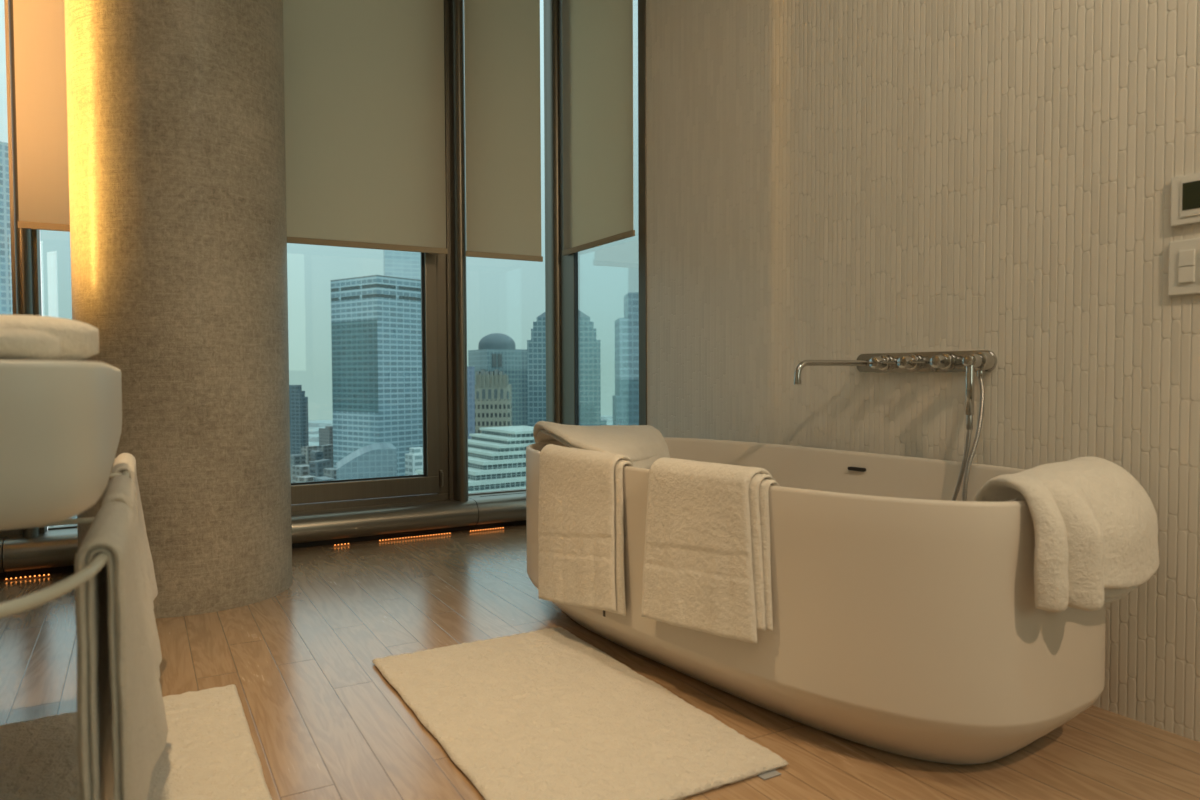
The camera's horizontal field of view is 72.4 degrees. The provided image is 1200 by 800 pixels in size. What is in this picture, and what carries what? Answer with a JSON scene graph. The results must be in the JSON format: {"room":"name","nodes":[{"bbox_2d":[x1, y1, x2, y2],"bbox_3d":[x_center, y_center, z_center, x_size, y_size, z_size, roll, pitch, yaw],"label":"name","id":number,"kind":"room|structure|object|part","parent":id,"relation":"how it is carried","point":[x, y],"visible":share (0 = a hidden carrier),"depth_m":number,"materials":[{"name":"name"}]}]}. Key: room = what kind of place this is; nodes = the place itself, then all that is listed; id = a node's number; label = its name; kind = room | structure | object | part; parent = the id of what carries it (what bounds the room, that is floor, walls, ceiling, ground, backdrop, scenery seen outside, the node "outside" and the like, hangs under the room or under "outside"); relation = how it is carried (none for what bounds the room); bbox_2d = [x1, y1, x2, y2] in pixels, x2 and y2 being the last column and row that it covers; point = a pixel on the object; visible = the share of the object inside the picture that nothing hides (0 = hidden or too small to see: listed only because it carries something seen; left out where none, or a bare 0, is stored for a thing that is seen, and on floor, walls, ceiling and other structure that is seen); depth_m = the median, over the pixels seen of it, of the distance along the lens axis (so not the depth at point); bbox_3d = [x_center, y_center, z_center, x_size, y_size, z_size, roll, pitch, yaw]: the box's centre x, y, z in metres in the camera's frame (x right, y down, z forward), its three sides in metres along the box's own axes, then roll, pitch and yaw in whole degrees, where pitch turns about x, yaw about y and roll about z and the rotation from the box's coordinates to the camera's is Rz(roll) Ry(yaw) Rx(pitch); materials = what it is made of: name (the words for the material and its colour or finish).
{"room":"bathroom","nodes":[
{"label":"bathroom","id":0,"kind":"room"},
{"bbox_2d":[64,0,291,617],"bbox_3d":[-1.605,-0.854,3.154,0.740,3.200,0.740,-1,2,-29],"label":"column","id":1,"kind":"structure","parent":0,"point":[176,108],"depth_m":2.86,"materials":[{"name":"concrete"}]},
{"bbox_2d":[0,524,1199,799],"bbox_3d":[0.480,0.872,0.843,3.531,0.120,7.750,-1,2,-29],"label":"floor","id":2,"kind":"structure","parent":0,"point":[324,722],"depth_m":2.19,"materials":[{"name":"brown wood"}]},
{"bbox_2d":[0,536,6,577],"bbox_3d":[-2.569,0.658,3.327,0.250,0.172,0.180,-1,2,-29],"label":"heater","id":3,"kind":"object","parent":2,"relation":"on","point":[2,573],"visible":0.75,"depth_m":3.34,"materials":[{"name":"brown metal"}]},
{"bbox_2d":[4,574,50,580],"bbox_3d":[-2.375,0.736,3.403,0.160,0.012,0.014,-1,2,-29],"label":"light strip","id":4,"kind":"object","parent":2,"relation":"on","point":[44,575],"visible":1,"depth_m":3.40,"materials":[{"name":"orange metal"}]},
{"bbox_2d":[0,684,271,799],"bbox_3d":[-0.985,0.785,1.576,0.629,0.023,1.074,-1,2,-29],"label":"bath mat","id":5,"kind":"object","parent":2,"relation":"on","point":[209,753],"visible":0.61,"depth_m":1.77,"materials":[{"name":"beige fabric"}]},
{"bbox_2d":[3,498,477,576],"bbox_3d":[-1.571,0.636,3.890,2.036,0.172,0.180,-1,2,-29],"label":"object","id":6,"kind":"object","parent":2,"relation":"on","point":[49,552],"visible":0.65,"depth_m":4.00,"materials":[{"name":"brown metal"}]},
{"bbox_2d":[333,543,349,546],"bbox_3d":[-1.269,0.711,4.027,0.080,0.012,0.014,-1,2,-29],"label":"light strip","id":7,"kind":"object","parent":2,"relation":"on","point":[345,544],"visible":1,"depth_m":4.02,"materials":[{"name":"orange metal"}]},
{"bbox_2d":[378,533,451,541],"bbox_3d":[-0.947,0.704,4.209,0.380,0.012,0.014,-1,2,-29],"label":"light strip","id":8,"kind":"object","parent":2,"relation":"on","point":[441,534],"visible":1,"depth_m":4.21,"materials":[{"name":"orange metal"}]},
{"bbox_2d":[469,527,504,532],"bbox_3d":[-0.608,0.696,4.401,0.200,0.012,0.014,-1,2,-29],"label":"light strip","id":9,"kind":"object","parent":2,"relation":"on","point":[500,528],"visible":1,"depth_m":4.39,"materials":[{"name":"orange metal"}]},
{"bbox_2d":[470,493,525,529],"bbox_3d":[-0.473,0.612,4.510,0.476,0.172,0.180,-1,2,-29],"label":"heater","id":10,"kind":"object","parent":2,"relation":"on","point":[499,510],"visible":0.55,"depth_m":4.41,"materials":[{"name":"brown metal"}]},
{"bbox_2d":[372,627,788,799],"bbox_3d":[-0.127,0.766,2.056,0.620,0.024,1.096,-1,2,-29],"label":"bath mat","id":11,"kind":"object","parent":2,"relation":"on","point":[544,714],"visible":1,"depth_m":1.91,"materials":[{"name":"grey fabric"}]},
{"bbox_2d":[526,437,1105,764],"bbox_3d":[0.458,0.466,2.459,0.863,0.582,1.860,-2,2,-35],"label":"bathtub","id":12,"kind":"object","parent":2,"relation":"on","point":[907,622],"visible":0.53,"depth_m":1.72,"materials":[{"name":"white ceramic"}]},
{"bbox_2d":[538,444,633,616],"bbox_3d":[-0.038,0.394,2.440,0.109,0.494,0.471,-1,2,-33],"label":"hand towel","id":13,"kind":"object","parent":12,"relation":"hanging from","point":[581,536],"visible":0.95,"depth_m":2.38,"materials":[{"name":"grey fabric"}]},
{"bbox_2d":[533,421,669,468],"bbox_3d":[0.076,0.187,2.838,0.504,0.218,0.972,-1,2,-17],"label":"pillow","id":14,"kind":"object","parent":12,"relation":"on","point":[644,444],"visible":0.72,"depth_m":2.75,"materials":[{"name":"white fabric"}]},
{"bbox_2d":[641,457,779,643],"bbox_3d":[0.273,0.362,2.008,0.119,0.420,0.418,-2,2,-38],"label":"hand towel","id":15,"kind":"object","parent":12,"relation":"hanging from","point":[707,566],"visible":1,"depth_m":1.95,"materials":[{"name":"white fabric"}]},
{"bbox_2d":[973,456,1158,611],"bbox_3d":[1.015,0.274,1.773,0.284,0.286,0.563,2,3,44],"label":"bath towel","id":16,"kind":"object","parent":12,"relation":"on","point":[1096,526],"visible":0.98,"depth_m":1.61,"materials":[{"name":"white fabric"}]},
{"bbox_2d":[646,0,1199,741],"bbox_3d":[1.887,-0.802,1.064,0.200,3.200,6.437,-1,2,-29],"label":"wall","id":17,"kind":"structure","parent":0,"point":[826,179],"depth_m":2.41,"materials":[{"name":"tile"}]},
{"bbox_2d":[558,0,646,424],"bbox_3d":[0.038,-0.896,4.247,0.126,3.200,0.928,-1,2,-29],"label":"window","id":18,"kind":"structure","parent":17,"relation":"in","point":[569,349],"depth_m":4.45,"materials":[{"name":"brown metal"}]},
{"bbox_2d":[562,0,634,255],"bbox_3d":[-0.025,-1.624,4.167,0.060,1.679,0.737,-1,2,-29],"label":"roller blind","id":19,"kind":"object","parent":18,"relation":"attached to","point":[597,35],"visible":1,"depth_m":4.16,"materials":[{"name":"fabric"}]},
{"bbox_2d":[794,350,996,500],"bbox_3d":[0.863,0.226,2.372,0.336,0.735,0.625,-1,2,-29],"label":"faucet","id":20,"kind":"object","parent":17,"relation":"attached to","point":[979,361],"visible":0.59,"depth_m":2.37,"materials":[{"name":"silver metal"}]},
{"bbox_3d":[0.738,-0.088,2.578,0.332,0.075,0.022,-1,2,-29],"label":"spout","id":21,"kind":"part","parent":20,"relation":"part of","materials":[{"name":"silver metal"}]},
{"bbox_3d":[0.882,-0.117,2.586,0.057,0.049,0.049,-1,2,-29],"label":"knob","id":22,"kind":"part","parent":20,"relation":"part of","materials":[{"name":"silver metal"}]},
{"bbox_3d":[0.892,-0.116,2.549,0.007,0.007,0.075,-1,2,-29],"label":"lever","id":23,"kind":"part","parent":20,"relation":"part of","materials":[{"name":"silver metal"}]},
{"bbox_3d":[0.936,-0.115,2.490,0.057,0.049,0.049,-1,2,-29],"label":"knob","id":24,"kind":"part","parent":20,"relation":"part of","materials":[{"name":"silver metal"}]},
{"bbox_3d":[0.945,-0.113,2.454,0.007,0.007,0.073,-1,2,-29],"label":"lever","id":25,"kind":"part","parent":20,"relation":"part of","materials":[{"name":"silver metal"}]},
{"bbox_3d":[0.973,-0.115,2.493,0.012,0.062,0.506,-1,2,-29],"label":"wall plate","id":26,"kind":"part","parent":20,"relation":"part of","materials":[{"name":"silver metal"}]},
{"bbox_3d":[0.995,-0.112,2.388,0.057,0.049,0.049,-1,2,-29],"label":"knob","id":27,"kind":"part","parent":20,"relation":"part of","materials":[{"name":"silver metal"}]},
{"bbox_2d":[1168,238,1199,295],"bbox_3d":[1.338,-0.300,1.834,0.014,0.124,0.120,-1,2,-29],"label":"light switch","id":28,"kind":"object","parent":17,"relation":"attached to","point":[1184,255],"visible":1,"depth_m":1.85,"materials":[{"name":"white plastic"}]},
{"bbox_2d":[1170,172,1199,225],"bbox_3d":[1.338,-0.452,1.829,0.014,0.111,0.114,-1,2,-29],"label":"thermostat","id":29,"kind":"object","parent":17,"relation":"attached to","point":[1185,189],"visible":1,"depth_m":1.85,"materials":[{"name":"white plastic"}]},
{"bbox_3d":[-1.435,0.640,4.126,3.031,0.150,0.140,-1,2,-29],"label":"wall","id":30,"kind":"structure","parent":0,"visible":0},
{"bbox_2d":[0,0,76,538],"bbox_3d":[-2.180,-0.940,3.572,1.250,3.050,0.210,-1,2,-29],"label":"window","id":31,"kind":"structure","parent":30,"relation":"in","point":[25,243],"depth_m":3.38,"materials":[{"name":"brown metal"}]},
{"bbox_3d":[-2.602,-0.934,3.357,0.305,3.045,0.070,-1,2,-29],"label":"sash frame","id":32,"kind":"part","parent":31,"relation":"part of","materials":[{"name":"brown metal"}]},
{"bbox_2d":[13,0,69,231],"bbox_3d":[-2.007,-1.567,3.473,0.792,1.732,0.060,-1,2,-29],"label":"roller blind","id":33,"kind":"object","parent":31,"relation":"attached to","point":[39,25],"visible":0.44,"depth_m":3.33,"materials":[{"name":"fabric"}]},
{"bbox_3d":[-2.085,0.565,3.768,0.750,0.028,0.040,-1,2,-29],"label":"frame","id":34,"kind":"part","parent":31,"relation":"part of","materials":[{"name":"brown metal"}]},
{"bbox_2d":[46,491,525,532],"bbox_3d":[-1.353,0.549,4.129,2.380,0.014,0.090,-1,2,-29],"label":"trim","id":35,"kind":"structure","parent":30,"relation":"on","point":[519,492],"depth_m":4.52,"materials":[{"name":"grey metal"}]},
{"bbox_2d":[291,0,467,511],"bbox_3d":[-1.181,-0.962,4.136,1.045,3.050,0.210,-1,2,-29],"label":"window","id":36,"kind":"structure","parent":30,"relation":"in","point":[443,276],"depth_m":4.30,"materials":[{"name":"brown metal"}]},
{"bbox_2d":[283,0,447,253],"bbox_3d":[-1.149,-1.595,3.957,0.838,1.715,0.060,-1,2,-29],"label":"roller blind","id":37,"kind":"object","parent":36,"relation":"attached to","point":[364,86],"visible":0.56,"depth_m":3.97,"materials":[{"name":"fabric"}]},
{"bbox_3d":[-1.259,-0.993,4.107,0.883,2.987,0.082,-1,2,-29],"label":"sash frame","id":38,"kind":"part","parent":36,"relation":"part of","materials":[{"name":"brown metal"}]},
{"bbox_3d":[-1.249,-0.963,4.149,0.940,3.050,0.100,-1,2,-29],"label":"frame","id":39,"kind":"part","parent":36,"relation":"part of","materials":[{"name":"brown metal"}]},
{"bbox_3d":[-0.838,0.416,4.332,0.014,0.090,0.036,-1,2,-29],"label":"handle","id":40,"kind":"part","parent":36,"relation":"part of","materials":[{"name":"brown metal"}]},
{"bbox_2d":[468,0,560,494],"bbox_3d":[-0.492,-0.904,4.555,0.565,3.200,0.200,-1,2,-29],"label":"window","id":41,"kind":"structure","parent":30,"relation":"in","point":[551,44],"depth_m":4.61,"materials":[{"name":"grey metal"}]},
{"bbox_3d":[-0.533,0.530,4.664,0.545,0.028,0.045,-1,2,-29],"label":"frame","id":42,"kind":"part","parent":41,"relation":"part of","materials":[{"name":"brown metal"}]},
{"bbox_2d":[464,0,542,261],"bbox_3d":[-0.507,-1.606,4.319,0.438,1.720,0.060,-1,2,-29],"label":"roller blind","id":43,"kind":"object","parent":41,"relation":"attached to","point":[502,37],"visible":1,"depth_m":4.32,"materials":[{"name":"fabric"}]},
{"bbox_3d":[-0.276,-0.908,4.678,0.067,3.200,0.200,-1,2,-29],"label":"corner post","id":44,"kind":"part","parent":41,"relation":"part of","materials":[{"name":"brown metal"}]},
{"bbox_3d":[-1.026,-0.758,0.059,0.200,3.200,7.550,-1,2,-29],"label":"wall","id":45,"kind":"structure","parent":0,"visible":0},
{"bbox_2d":[0,360,128,618],"bbox_3d":[-1.219,0.076,1.382,0.734,0.264,1.876,-1,2,-29],"label":"washbasin","id":46,"kind":"object","parent":45,"relation":"attached to","point":[61,421],"visible":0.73,"depth_m":0.88,"materials":[{"name":"white ceramic"}]},
{"bbox_2d":[0,328,60,359],"bbox_3d":[-0.897,-0.062,0.892,0.517,0.040,0.154,-1,2,-29],"label":"rolled towel","id":47,"kind":"object","parent":46,"relation":"on","point":[15,344],"visible":0.84,"depth_m":0.95,"materials":[{"name":"white fabric"}]},
{"bbox_2d":[0,315,98,360],"bbox_3d":[-1.015,-0.085,1.113,0.570,0.073,0.193,-1,2,-29],"label":"rolled towel","id":48,"kind":"object","parent":46,"relation":"on","point":[79,340],"visible":0.68,"depth_m":1.18,"materials":[{"name":"white fabric"}]},
{"bbox_2d":[0,360,121,529],"bbox_3d":[-1.175,0.039,1.291,0.719,0.185,1.320,-1,2,-29],"label":"basin","id":49,"kind":"object","parent":46,"relation":"in","point":[61,421],"depth_m":0.88,"materials":[{"name":"white ceramic"}]},
{"bbox_2d":[74,501,167,799],"bbox_3d":[-0.728,0.414,1.253,0.101,0.478,0.390,-1,2,-26],"label":"hand towel","id":50,"kind":"object","parent":46,"relation":"hanging from","point":[123,729],"visible":1,"depth_m":1.12,"materials":[{"name":"white fabric"}]},
{"bbox_2d":[101,475,161,678],"bbox_3d":[-0.943,0.392,1.657,0.101,0.454,0.329,-1,2,-29],"label":"hand towel","id":51,"kind":"object","parent":46,"relation":"hanging from","point":[121,488],"visible":0.23,"depth_m":1.67,"materials":[{"name":"grey fabric"}]},
{"bbox_2d":[111,453,157,609],"bbox_3d":[-1.229,0.356,2.166,0.105,0.411,0.361,-1,2,-29],"label":"hand towel","id":52,"kind":"object","parent":46,"relation":"hanging from","point":[124,461],"visible":0.33,"depth_m":2.15,"materials":[{"name":"white fabric"}]},
{"label":"outside","id":53,"kind":"structure","parent":0,"visible":0},
{"bbox_2d":[50,416,612,526],"bbox_3d":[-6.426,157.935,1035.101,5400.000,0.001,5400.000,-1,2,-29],"label":"ground","id":54,"kind":"structure","parent":53,"point":[313,425],"depth_m":3041.11,"materials":[{"name":"grey"}]},
{"bbox_2d":[0,142,12,314],"bbox_3d":[-331.668,21.207,439.369,59.676,314.112,15.061,1,2,33],"label":"apartment tower","id":55,"kind":"structure","parent":54,"relation":"on","point":[6,306],"depth_m":422.26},
{"bbox_2d":[40,241,47,529],"bbox_3d":[-263.344,52.955,386.732,13.981,253.420,0.423,1,2,32],"label":"apartment tower","id":56,"kind":"structure","parent":54,"relation":"on","point":[41,242],"depth_m":379.71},
{"bbox_2d":[47,251,63,526],"bbox_3d":[-357.129,39.153,539.298,12.179,272.083,0.596,1,2,33],"label":"apartment tower","id":57,"kind":"structure","parent":54,"relation":"on","point":[52,275],"depth_m":535.02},
{"bbox_2d":[290,454,304,482],"bbox_3d":[-246.213,107.614,667.284,9.644,126.114,13.325,-2,2,-41],"label":"building","id":58,"kind":"structure","parent":54,"relation":"on","point":[295,459],"depth_m":660.75,"materials":[{"name":"grey concrete"}]},
{"bbox_2d":[289,385,308,454],"bbox_3d":[-288.587,76.394,781.905,21.359,181.575,8.991,1,2,28],"label":"office tower","id":59,"kind":"structure","parent":54,"relation":"on","point":[298,402],"depth_m":774.75,"materials":[{"name":"glass"}]},
{"bbox_3d":[-289.367,-11.446,776.516,14.524,5.636,4.046,1,2,28],"label":"crown","id":60,"kind":"part","parent":59,"relation":"part of","materials":[{"name":"blue glass"}]},
{"bbox_2d":[292,465,309,482],"bbox_3d":[-193.678,108.714,536.485,10.976,131.807,9.154,1,2,40],"label":"building","id":61,"kind":"structure","parent":54,"relation":"on","point":[297,470],"depth_m":530.66,"materials":[{"name":"grey concrete"}]},
{"bbox_2d":[296,475,317,482],"bbox_3d":[-160.434,109.582,451.302,7.959,135.221,8.068,1,2,30],"label":"building","id":62,"kind":"structure","parent":54,"relation":"on","point":[307,478],"depth_m":446.32,"materials":[{"name":"white concrete"}]},
{"bbox_2d":[301,446,316,464],"bbox_3d":[-255.914,104.815,726.613,8.650,128.008,12.196,1,2,35],"label":"building","id":63,"kind":"structure","parent":54,"relation":"on","point":[305,450],"depth_m":719.16,"materials":[{"name":"grey concrete"}]},
{"bbox_2d":[310,450,322,461],"bbox_3d":[-224.904,105.772,653.533,6.155,130.490,14.548,-1,2,-34],"label":"building","id":64,"kind":"structure","parent":54,"relation":"on","point":[315,455],"depth_m":646.54,"materials":[{"name":"grey concrete"}]},
{"bbox_2d":[309,459,330,476],"bbox_3d":[-177.229,106.672,522.804,5.442,136.621,17.000,0,2,11],"label":"building","id":65,"kind":"structure","parent":54,"relation":"on","point":[316,467],"depth_m":514.34,"materials":[{"name":"grey concrete"}]},
{"bbox_2d":[317,444,332,467],"bbox_3d":[-230.753,103.897,693.672,6.188,131.729,15.001,0,2,21],"label":"building","id":66,"kind":"structure","parent":54,"relation":"on","point":[327,449],"depth_m":688.58,"materials":[{"name":"grey concrete"}]},
{"bbox_2d":[314,476,335,481],"bbox_3d":[-146.076,109.500,437.647,6.343,136.133,14.778,-2,2,-39],"label":"building","id":67,"kind":"structure","parent":54,"relation":"on","point":[323,478],"depth_m":433.64,"materials":[{"name":"grey"}]},
{"bbox_2d":[319,426,332,444],"bbox_3d":[-283.716,95.731,871.793,20.081,137.144,19.741,1,2,42],"label":"apartment block","id":68,"kind":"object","parent":54,"relation":"on","point":[325,434],"visible":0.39,"depth_m":859.46,"materials":[{"name":"grey concrete"}]},
{"bbox_2d":[323,468,336,479],"bbox_3d":[-157.209,108.276,484.579,6.122,135.681,10.581,-2,3,-43],"label":"building","id":69,"kind":"structure","parent":54,"relation":"on","point":[328,472],"depth_m":478.71,"materials":[{"name":"grey concrete"}]},
{"bbox_2d":[336,443,396,479],"bbox_3d":[-108.592,100.218,383.256,26.000,157.833,30.000,-1,2,-18],"label":"building","id":70,"kind":"structure","parent":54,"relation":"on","point":[375,460],"depth_m":368.03,"materials":[{"name":"blue glass"}]},
{"bbox_2d":[331,275,422,475],"bbox_3d":[-156.956,41.036,625.002,53.763,261.131,70.219,1,2,37],"label":"office tower","id":71,"kind":"structure","parent":54,"relation":"on","point":[376,319],"depth_m":594.61,"materials":[{"name":"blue glass"}]},
{"bbox_2d":[383,250,420,279],"bbox_3d":[-193.113,-16.305,845.890,54.893,361.975,7.110,-1,2,-23],"label":"office tower","id":72,"kind":"structure","parent":54,"relation":"on","point":[402,264],"depth_m":835.06,"materials":[{"name":"blue glass"}]},
{"bbox_2d":[405,447,422,475],"bbox_3d":[-90.163,101.021,421.242,15.378,153.647,9.376,-2,2,-38],"label":"building","id":73,"kind":"structure","parent":54,"relation":"on","point":[414,458],"depth_m":413.38,"materials":[{"name":"white concrete"}]},
{"bbox_2d":[467,367,474,438],"bbox_3d":[-94.055,75.069,568.375,6.761,196.173,26.317,-1,2,-29],"label":"office tower","id":74,"kind":"structure","parent":54,"relation":"on","point":[470,370],"depth_m":554.91,"materials":[{"name":"blue glass"}]},
{"bbox_2d":[416,426,534,492],"bbox_3d":[-42.955,96.779,319.768,65.997,168.193,61.200,-2,2,-35],"label":"building","id":75,"kind":"structure","parent":54,"relation":"on","point":[496,455],"depth_m":311.77,"materials":[{"name":"white concrete"}]},
{"bbox_2d":[475,369,511,432],"bbox_3d":[-59.206,79.557,463.241,19.417,193.607,30.200,0,2,-5],"label":"stone tower","id":76,"kind":"structure","parent":54,"relation":"on","point":[493,390],"depth_m":446.10,"materials":[{"name":"grey stone"}]},
{"bbox_2d":[468,333,527,425],"bbox_3d":[-90.378,54.682,726.021,38.083,226.837,51.102,-1,2,-30],"label":"domed tower","id":77,"kind":"structure","parent":54,"relation":"on","point":[499,351],"depth_m":706.46,"materials":[{"name":"grey"}]},
{"bbox_2d":[527,310,606,426],"bbox_3d":[-26.352,46.850,662.298,61.737,246.007,46.000,0,2,-3],"label":"tower","id":78,"kind":"structure","parent":54,"relation":"on","point":[589,347],"depth_m":639.17,"materials":[{"name":"blue stone"}]},
{"bbox_3d":[-29.439,-70.683,659.436,41.809,10.855,38.000,0,2,-3],"label":"pyramid crown","id":79,"kind":"part","parent":78,"relation":"part of","materials":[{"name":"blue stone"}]},
{"bbox_2d":[613,292,638,424],"bbox_3d":[32.845,52.364,536.979,47.772,242.471,33.000,0,2,-5],"label":"office tower","id":80,"kind":"structure","parent":54,"relation":"on","point":[626,397],"depth_m":520.15,"materials":[{"name":"blue glass"}]}
]}

